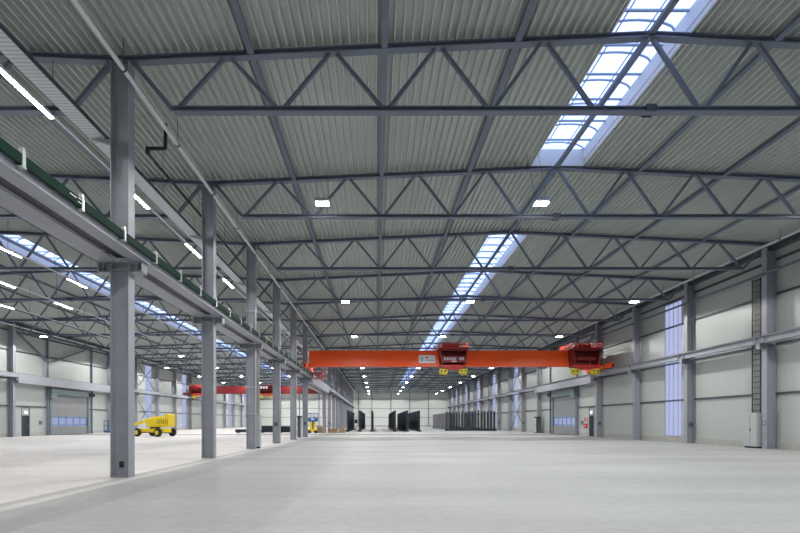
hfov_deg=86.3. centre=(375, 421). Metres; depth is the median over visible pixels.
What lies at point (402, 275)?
roof truss
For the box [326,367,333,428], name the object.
steel column
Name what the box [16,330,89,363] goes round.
brace
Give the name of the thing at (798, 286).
trim
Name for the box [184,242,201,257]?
lamp
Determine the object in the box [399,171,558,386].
ceiling
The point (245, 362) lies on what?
roof truss
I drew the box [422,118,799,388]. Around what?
tie
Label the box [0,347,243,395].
trim
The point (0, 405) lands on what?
trim
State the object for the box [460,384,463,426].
steel column
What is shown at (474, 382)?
steel column
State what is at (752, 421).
tall cabinet
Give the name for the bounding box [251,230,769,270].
roof truss
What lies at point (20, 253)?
rail
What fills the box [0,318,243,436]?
wall
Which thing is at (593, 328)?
beam
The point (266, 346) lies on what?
beam
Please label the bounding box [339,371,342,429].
steel column
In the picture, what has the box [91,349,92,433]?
wall post
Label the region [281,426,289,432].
bundle
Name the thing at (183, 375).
window
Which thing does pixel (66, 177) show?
roof truss
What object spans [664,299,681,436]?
window
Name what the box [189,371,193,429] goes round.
steel column
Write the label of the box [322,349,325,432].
steel column
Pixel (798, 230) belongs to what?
pipe
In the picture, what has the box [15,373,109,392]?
beam
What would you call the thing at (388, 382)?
roof truss
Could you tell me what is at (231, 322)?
beam
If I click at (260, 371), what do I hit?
roof truss
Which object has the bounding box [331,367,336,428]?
steel column
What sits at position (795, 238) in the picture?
trim
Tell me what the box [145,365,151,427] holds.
window
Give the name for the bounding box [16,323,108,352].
beam
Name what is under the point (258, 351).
ladder
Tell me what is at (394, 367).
roof truss
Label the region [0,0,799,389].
ceiling
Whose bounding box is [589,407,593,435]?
door
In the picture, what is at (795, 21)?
tie
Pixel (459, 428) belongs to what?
rack
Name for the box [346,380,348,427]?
steel column
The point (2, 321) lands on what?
trim
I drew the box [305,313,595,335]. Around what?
roof truss
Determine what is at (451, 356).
trolley
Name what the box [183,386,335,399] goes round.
crane
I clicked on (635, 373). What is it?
steel column
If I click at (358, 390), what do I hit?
wall post
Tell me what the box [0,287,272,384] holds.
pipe
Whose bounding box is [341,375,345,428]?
steel column
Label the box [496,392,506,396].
beam
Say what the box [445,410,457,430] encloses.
rack
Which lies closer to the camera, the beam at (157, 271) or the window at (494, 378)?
the beam at (157, 271)
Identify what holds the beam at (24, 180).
on the steel column
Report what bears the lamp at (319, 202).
hanging from the ceiling at (226, 147)
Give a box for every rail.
[0,137,312,375]
[0,238,200,339]
[0,253,160,340]
[0,303,108,337]
[6,60,289,339]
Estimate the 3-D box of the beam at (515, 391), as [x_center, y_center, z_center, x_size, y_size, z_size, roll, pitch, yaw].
[21.280,-4.545,66.200,0.300,0.450,6.176,0,0,0]
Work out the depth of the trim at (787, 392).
29.41 m
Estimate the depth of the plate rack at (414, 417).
71.29 m
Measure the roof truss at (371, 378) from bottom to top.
2.200 m
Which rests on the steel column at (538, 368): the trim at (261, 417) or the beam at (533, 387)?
the beam at (533, 387)
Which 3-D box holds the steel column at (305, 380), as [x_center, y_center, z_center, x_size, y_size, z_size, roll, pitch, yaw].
[-6.900,-4.110,41.565,1.200,11.220,0.470,0,0,0]
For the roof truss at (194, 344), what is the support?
on the steel column at (108, 354)
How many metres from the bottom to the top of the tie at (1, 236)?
0.180 m
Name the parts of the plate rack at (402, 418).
panel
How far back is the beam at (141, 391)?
65.95 m
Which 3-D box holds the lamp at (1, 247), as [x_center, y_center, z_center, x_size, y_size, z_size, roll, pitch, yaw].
[-17.800,-8.265,20.550,0.150,0.090,1.680,0,0,0]
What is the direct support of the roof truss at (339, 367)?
on the steel column at (498, 371)
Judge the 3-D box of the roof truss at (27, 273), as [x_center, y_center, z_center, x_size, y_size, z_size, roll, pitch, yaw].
[-21.230,-9.470,29.600,28.667,2.200,0.290,0,0,0]
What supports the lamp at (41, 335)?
hanging from the ceiling at (226, 147)
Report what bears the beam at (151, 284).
on the steel column at (122, 272)
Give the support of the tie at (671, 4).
attached to the roof truss at (648, 110)
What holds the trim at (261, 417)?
attached to the wall at (380, 399)
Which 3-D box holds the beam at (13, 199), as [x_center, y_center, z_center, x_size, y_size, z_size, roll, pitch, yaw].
[-7.124,-4.542,8.600,0.868,0.456,5.976,0,0,0]
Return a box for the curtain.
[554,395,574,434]
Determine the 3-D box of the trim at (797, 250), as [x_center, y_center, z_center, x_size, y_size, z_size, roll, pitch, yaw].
[22.070,-8.950,61.100,0.100,0.120,141.000,0,0,0]
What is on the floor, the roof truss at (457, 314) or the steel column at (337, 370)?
the steel column at (337, 370)
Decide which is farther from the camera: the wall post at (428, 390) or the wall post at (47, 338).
the wall post at (428, 390)
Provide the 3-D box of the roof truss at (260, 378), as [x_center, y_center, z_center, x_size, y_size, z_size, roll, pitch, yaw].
[-21.230,-9.470,100.300,28.667,2.200,0.290,0,0,0]
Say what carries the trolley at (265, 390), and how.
on the crane at (219, 389)
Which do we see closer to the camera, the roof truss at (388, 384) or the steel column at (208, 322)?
the steel column at (208, 322)
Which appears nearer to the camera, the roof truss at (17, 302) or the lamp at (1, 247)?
the lamp at (1, 247)
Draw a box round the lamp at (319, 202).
[315,197,329,205]
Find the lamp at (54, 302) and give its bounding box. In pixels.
[54,302,72,308]
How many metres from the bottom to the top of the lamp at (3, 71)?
0.090 m
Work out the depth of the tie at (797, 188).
24.46 m
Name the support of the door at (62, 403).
in the wall at (26, 394)
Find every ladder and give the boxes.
[257,350,259,414]
[752,277,760,412]
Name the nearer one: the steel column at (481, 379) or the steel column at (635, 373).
the steel column at (635, 373)
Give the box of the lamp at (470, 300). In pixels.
[462,272,474,302]
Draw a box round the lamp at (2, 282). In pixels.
[0,281,16,287]
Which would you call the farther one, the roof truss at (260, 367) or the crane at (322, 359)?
the roof truss at (260, 367)
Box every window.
[0,235,301,384]
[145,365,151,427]
[182,374,185,427]
[228,385,230,425]
[244,394,245,425]
[400,230,526,384]
[465,385,466,410]
[477,381,478,409]
[493,374,495,427]
[514,367,517,428]
[530,0,718,165]
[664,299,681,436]
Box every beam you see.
[0,151,146,262]
[0,176,124,261]
[0,371,17,376]
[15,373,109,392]
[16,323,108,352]
[106,252,209,316]
[140,390,160,394]
[145,256,224,316]
[161,393,178,396]
[179,395,193,398]
[199,310,252,343]
[224,312,262,343]
[244,339,277,359]
[263,341,285,359]
[272,356,294,369]
[286,357,300,369]
[299,375,324,392]
[301,368,311,376]
[308,324,324,350]
[308,375,328,392]
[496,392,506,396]
[507,390,519,394]
[519,386,534,391]
[534,374,594,392]
[540,325,594,350]
[594,365,630,376]
[629,353,681,369]
[680,336,759,359]
[758,327,799,343]
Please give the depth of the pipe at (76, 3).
12.96 m
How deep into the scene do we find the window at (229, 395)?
104.67 m
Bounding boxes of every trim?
[0,327,227,384]
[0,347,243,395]
[0,376,240,405]
[0,405,238,415]
[2,321,238,384]
[67,434,565,434]
[260,408,447,408]
[261,417,432,417]
[446,233,799,390]
[447,248,799,392]
[448,285,799,398]
[459,338,799,405]
[460,391,799,415]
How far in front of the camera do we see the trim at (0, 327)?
50.23 m
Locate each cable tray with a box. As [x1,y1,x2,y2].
[0,22,335,381]
[447,259,799,394]
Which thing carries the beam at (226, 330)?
on the steel column at (208, 322)
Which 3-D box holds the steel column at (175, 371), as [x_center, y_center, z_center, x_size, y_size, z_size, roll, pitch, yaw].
[-35.375,-4.110,75.500,0.850,11.220,0.400,0,0,0]
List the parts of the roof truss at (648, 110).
splice plate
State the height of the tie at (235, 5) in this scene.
0.110 m
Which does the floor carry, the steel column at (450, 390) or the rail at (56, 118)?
the steel column at (450, 390)
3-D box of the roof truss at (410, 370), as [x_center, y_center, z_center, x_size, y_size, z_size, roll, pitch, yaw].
[7.430,-9.470,87.900,28.667,2.200,0.290,0,0,0]
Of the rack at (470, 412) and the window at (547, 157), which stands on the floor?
the rack at (470, 412)
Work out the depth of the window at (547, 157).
13.67 m
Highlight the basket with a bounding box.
[308,418,317,421]
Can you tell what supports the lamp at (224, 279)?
attached to the rail at (56, 118)
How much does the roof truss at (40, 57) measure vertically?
2.200 m
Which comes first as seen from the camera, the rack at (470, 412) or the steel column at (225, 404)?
the rack at (470, 412)
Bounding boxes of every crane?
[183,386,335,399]
[303,351,613,379]
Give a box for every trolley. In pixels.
[190,385,201,397]
[260,385,272,397]
[435,342,468,374]
[560,342,601,374]
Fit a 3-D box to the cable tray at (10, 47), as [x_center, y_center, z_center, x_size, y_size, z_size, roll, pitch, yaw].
[-7.480,-7.645,65.500,0.680,0.330,125.000,0,0,0]
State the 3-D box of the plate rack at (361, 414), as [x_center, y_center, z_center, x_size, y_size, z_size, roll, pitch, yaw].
[-2.450,-0.095,78.000,0.600,3.190,28.000,0,0,0]
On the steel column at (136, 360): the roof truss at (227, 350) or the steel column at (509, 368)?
the roof truss at (227, 350)
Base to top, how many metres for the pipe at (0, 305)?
0.110 m
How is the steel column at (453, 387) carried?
on the floor
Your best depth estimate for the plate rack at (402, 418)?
71.61 m
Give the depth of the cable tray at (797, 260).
28.57 m
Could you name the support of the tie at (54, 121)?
attached to the roof truss at (17, 302)
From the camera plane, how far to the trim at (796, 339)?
28.38 m
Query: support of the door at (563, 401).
in the wall at (729, 374)
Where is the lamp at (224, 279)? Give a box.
[222,278,233,287]
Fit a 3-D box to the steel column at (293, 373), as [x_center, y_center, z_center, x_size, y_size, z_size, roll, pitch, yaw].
[-6.900,-4.110,35.600,1.200,11.220,0.400,0,0,0]
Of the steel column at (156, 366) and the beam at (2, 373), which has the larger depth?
the steel column at (156, 366)
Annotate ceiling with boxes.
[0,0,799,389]
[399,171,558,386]
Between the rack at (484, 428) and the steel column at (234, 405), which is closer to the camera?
the rack at (484, 428)
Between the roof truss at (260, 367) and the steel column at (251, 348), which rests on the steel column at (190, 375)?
the roof truss at (260, 367)
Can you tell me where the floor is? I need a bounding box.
[0,427,799,532]
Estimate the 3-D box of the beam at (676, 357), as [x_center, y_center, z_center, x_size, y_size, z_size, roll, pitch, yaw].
[21.280,-4.545,32.600,0.300,0.450,5.976,0,0,0]
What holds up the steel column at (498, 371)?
on the floor
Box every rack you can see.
[346,410,354,431]
[358,410,365,431]
[370,410,373,431]
[388,410,396,431]
[396,410,408,431]
[408,410,420,431]
[432,413,448,428]
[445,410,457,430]
[457,413,467,427]
[458,411,470,430]
[470,412,476,427]
[471,410,483,430]
[483,411,496,430]
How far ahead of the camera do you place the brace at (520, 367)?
66.51 m
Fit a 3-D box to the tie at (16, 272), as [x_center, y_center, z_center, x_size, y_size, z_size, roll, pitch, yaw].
[-24.830,-10.314,68.240,0.170,0.110,126.480,0,0,0]
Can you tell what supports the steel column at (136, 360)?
on the floor
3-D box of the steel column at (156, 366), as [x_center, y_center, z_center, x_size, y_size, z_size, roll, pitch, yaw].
[-35.375,-4.110,69.265,0.850,11.220,0.470,0,0,0]
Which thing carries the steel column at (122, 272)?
on the floor
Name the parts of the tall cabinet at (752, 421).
door, door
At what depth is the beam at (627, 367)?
37.99 m
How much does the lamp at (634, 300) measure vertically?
1.860 m
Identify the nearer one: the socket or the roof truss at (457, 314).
the socket
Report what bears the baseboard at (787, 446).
attached to the wall at (729, 374)
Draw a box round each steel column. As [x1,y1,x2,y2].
[8,322,17,436]
[97,58,146,477]
[107,351,109,432]
[135,356,140,428]
[155,362,161,415]
[174,367,178,429]
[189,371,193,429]
[193,184,224,457]
[224,382,227,427]
[233,384,235,427]
[240,245,262,448]
[241,394,243,426]
[268,281,285,442]
[286,305,300,439]
[299,322,311,436]
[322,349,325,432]
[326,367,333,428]
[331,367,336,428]
[335,367,340,429]
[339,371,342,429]
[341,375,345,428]
[344,378,347,428]
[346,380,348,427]
[349,385,351,410]
[448,390,450,410]
[452,387,454,412]
[456,386,458,426]
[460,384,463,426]
[466,381,469,412]
[472,378,475,411]
[478,374,482,427]
[486,372,490,427]
[495,367,499,429]
[506,367,511,430]
[518,367,524,431]
[534,349,540,416]
[592,322,601,436]
[628,305,639,439]
[679,281,693,442]
[756,245,777,448]
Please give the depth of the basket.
55.50 m
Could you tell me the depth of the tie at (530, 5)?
14.71 m
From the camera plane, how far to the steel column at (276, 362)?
29.60 m
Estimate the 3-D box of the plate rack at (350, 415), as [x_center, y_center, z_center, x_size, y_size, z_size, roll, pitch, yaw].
[-4.250,-0.095,73.000,0.600,3.190,18.000,0,0,0]
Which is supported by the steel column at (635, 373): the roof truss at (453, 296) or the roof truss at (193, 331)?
the roof truss at (453, 296)
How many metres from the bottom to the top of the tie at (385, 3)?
0.110 m
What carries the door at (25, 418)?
in the wall at (26, 394)
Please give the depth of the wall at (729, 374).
28.51 m
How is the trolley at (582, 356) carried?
on the crane at (322, 359)
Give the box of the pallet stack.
[328,429,336,432]
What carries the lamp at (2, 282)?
attached to the rail at (20, 253)
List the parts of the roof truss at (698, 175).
splice plate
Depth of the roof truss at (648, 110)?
11.56 m
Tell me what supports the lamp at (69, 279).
attached to the rail at (54, 238)
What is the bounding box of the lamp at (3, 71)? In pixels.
[0,64,54,118]
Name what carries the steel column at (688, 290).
on the floor
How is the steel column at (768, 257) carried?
on the floor
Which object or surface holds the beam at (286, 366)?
on the steel column at (276, 362)
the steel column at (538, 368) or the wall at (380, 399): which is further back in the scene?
the wall at (380, 399)
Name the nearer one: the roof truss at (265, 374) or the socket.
the socket
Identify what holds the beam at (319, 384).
on the steel column at (305, 380)
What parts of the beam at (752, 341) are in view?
rail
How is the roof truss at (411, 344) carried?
on the steel column at (538, 368)
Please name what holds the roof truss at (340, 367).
on the steel column at (333, 368)
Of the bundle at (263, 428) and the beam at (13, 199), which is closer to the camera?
the beam at (13, 199)
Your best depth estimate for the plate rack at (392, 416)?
71.47 m
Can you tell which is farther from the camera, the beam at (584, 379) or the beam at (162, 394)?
the beam at (162, 394)
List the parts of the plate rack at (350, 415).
panel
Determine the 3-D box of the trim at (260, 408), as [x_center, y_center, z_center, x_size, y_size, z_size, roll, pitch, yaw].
[-6.915,-4.100,131.565,58.070,0.120,0.070,0,0,0]
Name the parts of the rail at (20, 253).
rail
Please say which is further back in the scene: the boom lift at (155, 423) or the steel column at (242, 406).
the steel column at (242, 406)
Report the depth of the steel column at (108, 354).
56.90 m
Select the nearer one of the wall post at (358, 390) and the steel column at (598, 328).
the steel column at (598, 328)
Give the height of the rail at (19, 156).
0.350 m
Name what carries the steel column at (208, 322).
on the floor
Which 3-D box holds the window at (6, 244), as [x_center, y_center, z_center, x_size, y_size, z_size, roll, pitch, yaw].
[-21.230,-10.980,74.665,2.220,0.960,101.730,0,0,0]
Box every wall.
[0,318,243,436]
[260,387,447,424]
[448,234,799,443]
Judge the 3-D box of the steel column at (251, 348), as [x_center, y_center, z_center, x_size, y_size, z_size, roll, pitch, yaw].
[-6.900,-4.110,23.600,1.200,11.220,0.400,0,0,0]
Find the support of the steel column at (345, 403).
on the floor
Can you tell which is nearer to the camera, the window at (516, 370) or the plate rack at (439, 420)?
the window at (516, 370)
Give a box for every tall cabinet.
[257,415,260,447]
[297,416,301,436]
[534,417,540,432]
[744,413,761,447]
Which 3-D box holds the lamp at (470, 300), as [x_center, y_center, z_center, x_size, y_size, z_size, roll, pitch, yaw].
[6.331,-9.365,29.300,0.858,2.290,0.320,0,0,0]
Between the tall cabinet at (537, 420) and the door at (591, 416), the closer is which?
the door at (591, 416)
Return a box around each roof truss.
[0,51,120,115]
[0,173,208,218]
[0,231,250,270]
[0,271,276,301]
[0,295,292,320]
[11,313,304,335]
[68,330,312,348]
[121,30,799,117]
[135,342,319,358]
[136,350,308,364]
[157,357,326,369]
[175,362,331,373]
[191,367,331,377]
[208,166,799,220]
[216,371,331,380]
[217,374,335,383]
[227,378,335,385]
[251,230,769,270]
[277,271,687,301]
[293,295,635,321]
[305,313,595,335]
[317,330,562,348]
[325,342,537,350]
[339,367,495,374]
[340,367,486,377]
[340,367,503,369]
[343,370,479,380]
[345,374,471,383]
[349,379,460,387]
[350,378,465,385]
[350,382,457,389]
[351,384,452,391]
[352,386,447,392]
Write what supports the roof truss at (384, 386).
on the steel column at (450, 390)
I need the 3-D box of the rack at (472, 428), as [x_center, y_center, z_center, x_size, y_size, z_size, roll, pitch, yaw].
[16.695,-0.199,70.600,1.990,3.398,1.400,0,0,0]
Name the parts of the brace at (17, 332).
brace arm, brace arm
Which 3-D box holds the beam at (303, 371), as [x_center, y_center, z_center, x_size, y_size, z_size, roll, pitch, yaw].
[-6.420,-4.545,38.600,0.380,0.450,5.976,0,0,0]
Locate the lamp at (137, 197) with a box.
[135,193,150,208]
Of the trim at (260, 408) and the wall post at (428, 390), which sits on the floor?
the wall post at (428, 390)
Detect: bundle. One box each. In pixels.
[235,429,245,432]
[261,426,272,432]
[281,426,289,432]
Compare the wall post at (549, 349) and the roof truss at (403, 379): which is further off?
the roof truss at (403, 379)
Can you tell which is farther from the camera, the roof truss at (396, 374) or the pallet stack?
the roof truss at (396, 374)
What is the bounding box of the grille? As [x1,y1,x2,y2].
[157,419,167,423]
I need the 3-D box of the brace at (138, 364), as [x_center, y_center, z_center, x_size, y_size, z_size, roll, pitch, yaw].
[-35.760,-4.101,66.200,0.130,10.454,5.846,0,0,0]
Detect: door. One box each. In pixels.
[21,407,29,435]
[49,388,94,434]
[547,388,575,434]
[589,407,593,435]
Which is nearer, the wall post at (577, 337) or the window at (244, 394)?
the wall post at (577, 337)
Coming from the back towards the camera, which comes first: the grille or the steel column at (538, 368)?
the steel column at (538, 368)
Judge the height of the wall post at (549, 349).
10.900 m
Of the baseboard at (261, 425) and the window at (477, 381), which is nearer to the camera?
the window at (477, 381)
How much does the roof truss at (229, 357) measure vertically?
2.200 m
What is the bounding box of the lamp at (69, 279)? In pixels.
[66,278,87,287]
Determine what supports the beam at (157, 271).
on the steel column at (122, 272)
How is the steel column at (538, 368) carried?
on the floor
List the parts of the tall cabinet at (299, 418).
panel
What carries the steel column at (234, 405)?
on the floor
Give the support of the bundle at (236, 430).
on the floor
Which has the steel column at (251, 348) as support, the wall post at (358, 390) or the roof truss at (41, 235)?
the roof truss at (41, 235)
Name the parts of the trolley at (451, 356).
hoist motor, frame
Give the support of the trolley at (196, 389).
on the crane at (219, 389)
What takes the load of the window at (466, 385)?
in the wall at (729, 374)
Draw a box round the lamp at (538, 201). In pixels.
[527,155,549,205]
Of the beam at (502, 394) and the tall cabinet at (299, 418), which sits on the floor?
the tall cabinet at (299, 418)
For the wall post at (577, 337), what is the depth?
46.43 m
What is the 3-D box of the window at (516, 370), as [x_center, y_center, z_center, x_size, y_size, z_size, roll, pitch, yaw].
[22.170,-3.885,67.300,0.100,9.970,2.020,0,0,0]
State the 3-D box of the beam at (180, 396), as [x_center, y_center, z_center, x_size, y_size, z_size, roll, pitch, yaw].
[-35.070,-4.545,78.600,0.380,0.450,6.176,0,0,0]
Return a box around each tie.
[0,235,288,378]
[0,264,272,378]
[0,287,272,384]
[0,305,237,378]
[3,76,327,376]
[229,0,364,388]
[376,0,388,388]
[388,0,536,387]
[405,0,678,379]
[411,13,799,387]
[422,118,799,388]
[435,185,799,388]
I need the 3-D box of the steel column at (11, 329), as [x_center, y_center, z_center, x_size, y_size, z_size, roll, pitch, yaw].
[-35.375,-4.110,41.600,0.850,11.220,0.400,0,0,0]
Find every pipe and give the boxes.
[0,321,236,384]
[71,0,354,391]
[145,123,335,374]
[444,229,799,390]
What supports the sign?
attached to the crane at (322, 359)
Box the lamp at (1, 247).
[0,246,22,257]
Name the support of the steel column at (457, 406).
on the floor
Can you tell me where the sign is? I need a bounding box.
[419,355,435,362]
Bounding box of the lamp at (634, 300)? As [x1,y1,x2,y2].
[629,298,638,302]
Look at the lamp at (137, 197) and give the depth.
15.97 m
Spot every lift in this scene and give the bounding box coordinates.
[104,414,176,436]
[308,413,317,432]
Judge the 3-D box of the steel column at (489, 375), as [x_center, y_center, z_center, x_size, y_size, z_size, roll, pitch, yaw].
[21.575,-4.110,81.700,0.850,11.220,0.400,0,0,0]
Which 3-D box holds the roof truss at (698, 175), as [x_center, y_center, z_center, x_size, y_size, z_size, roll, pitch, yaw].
[7.430,-9.470,17.600,28.667,2.200,0.290,0,0,0]
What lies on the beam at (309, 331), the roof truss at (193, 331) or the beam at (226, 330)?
the roof truss at (193, 331)
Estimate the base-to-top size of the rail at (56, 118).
1.670 m
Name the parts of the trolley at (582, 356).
frame, hoist motor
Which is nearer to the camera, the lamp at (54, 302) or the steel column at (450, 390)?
the lamp at (54, 302)
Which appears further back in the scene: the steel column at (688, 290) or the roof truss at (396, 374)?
the roof truss at (396, 374)
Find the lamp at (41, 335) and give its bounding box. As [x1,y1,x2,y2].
[40,318,47,336]
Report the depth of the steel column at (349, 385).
112.68 m
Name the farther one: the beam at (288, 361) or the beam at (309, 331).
the beam at (309, 331)
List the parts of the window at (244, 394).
pane, frame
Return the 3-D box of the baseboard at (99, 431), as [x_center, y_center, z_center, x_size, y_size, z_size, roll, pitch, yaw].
[-35.920,1.320,61.100,0.060,0.360,141.000,0,0,0]
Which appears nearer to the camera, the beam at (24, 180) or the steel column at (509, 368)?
the beam at (24, 180)
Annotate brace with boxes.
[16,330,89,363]
[138,364,155,419]
[511,367,520,427]
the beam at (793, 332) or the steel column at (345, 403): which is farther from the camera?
the steel column at (345, 403)
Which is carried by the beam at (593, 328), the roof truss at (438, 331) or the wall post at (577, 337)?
the roof truss at (438, 331)
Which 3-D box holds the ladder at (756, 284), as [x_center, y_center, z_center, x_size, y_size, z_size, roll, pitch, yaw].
[21.647,-4.310,24.220,0.094,7.620,0.560,0,0,0]
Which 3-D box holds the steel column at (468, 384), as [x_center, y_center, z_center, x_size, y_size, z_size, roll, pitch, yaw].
[21.575,-4.110,100.300,0.850,11.220,0.400,0,0,0]
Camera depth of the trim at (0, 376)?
72.73 m
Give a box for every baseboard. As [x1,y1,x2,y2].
[0,426,245,436]
[261,425,432,426]
[460,426,799,449]
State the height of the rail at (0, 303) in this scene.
2.010 m
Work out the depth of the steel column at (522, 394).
63.04 m
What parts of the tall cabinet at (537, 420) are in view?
panel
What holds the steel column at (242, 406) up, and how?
on the floor
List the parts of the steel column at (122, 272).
plate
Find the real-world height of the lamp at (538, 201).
1.980 m
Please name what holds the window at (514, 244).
attached to the ceiling at (226, 147)
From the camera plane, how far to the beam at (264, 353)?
27.80 m
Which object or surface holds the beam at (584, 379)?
on the steel column at (598, 328)
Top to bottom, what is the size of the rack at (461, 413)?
3.377 m
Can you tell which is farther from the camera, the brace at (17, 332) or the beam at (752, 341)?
the brace at (17, 332)
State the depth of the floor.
9.71 m
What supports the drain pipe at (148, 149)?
hanging from the ceiling at (226, 147)
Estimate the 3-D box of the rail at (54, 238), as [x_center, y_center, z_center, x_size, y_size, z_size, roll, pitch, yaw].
[-17.800,-9.358,22.000,0.060,2.097,44.000,0,0,0]
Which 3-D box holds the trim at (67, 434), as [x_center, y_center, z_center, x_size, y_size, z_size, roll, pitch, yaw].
[-6.915,1.504,49.100,58.070,0.032,1.800,0,0,0]
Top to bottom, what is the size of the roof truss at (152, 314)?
2.200 m
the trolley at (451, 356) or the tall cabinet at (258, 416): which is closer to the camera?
the tall cabinet at (258, 416)
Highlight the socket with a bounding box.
[119,461,123,467]
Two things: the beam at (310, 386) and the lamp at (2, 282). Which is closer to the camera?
the lamp at (2, 282)
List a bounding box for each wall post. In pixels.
[46,337,48,434]
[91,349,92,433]
[358,390,358,426]
[428,390,428,426]
[549,349,550,433]
[576,337,577,434]
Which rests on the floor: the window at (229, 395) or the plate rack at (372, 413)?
the plate rack at (372, 413)
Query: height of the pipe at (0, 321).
0.752 m
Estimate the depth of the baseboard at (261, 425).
131.55 m
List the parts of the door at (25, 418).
transom panel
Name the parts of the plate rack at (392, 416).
panel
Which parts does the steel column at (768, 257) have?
plate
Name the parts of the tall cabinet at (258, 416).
door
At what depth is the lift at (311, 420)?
55.51 m
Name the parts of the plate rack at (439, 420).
panel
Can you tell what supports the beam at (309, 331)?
attached to the steel column at (305, 380)

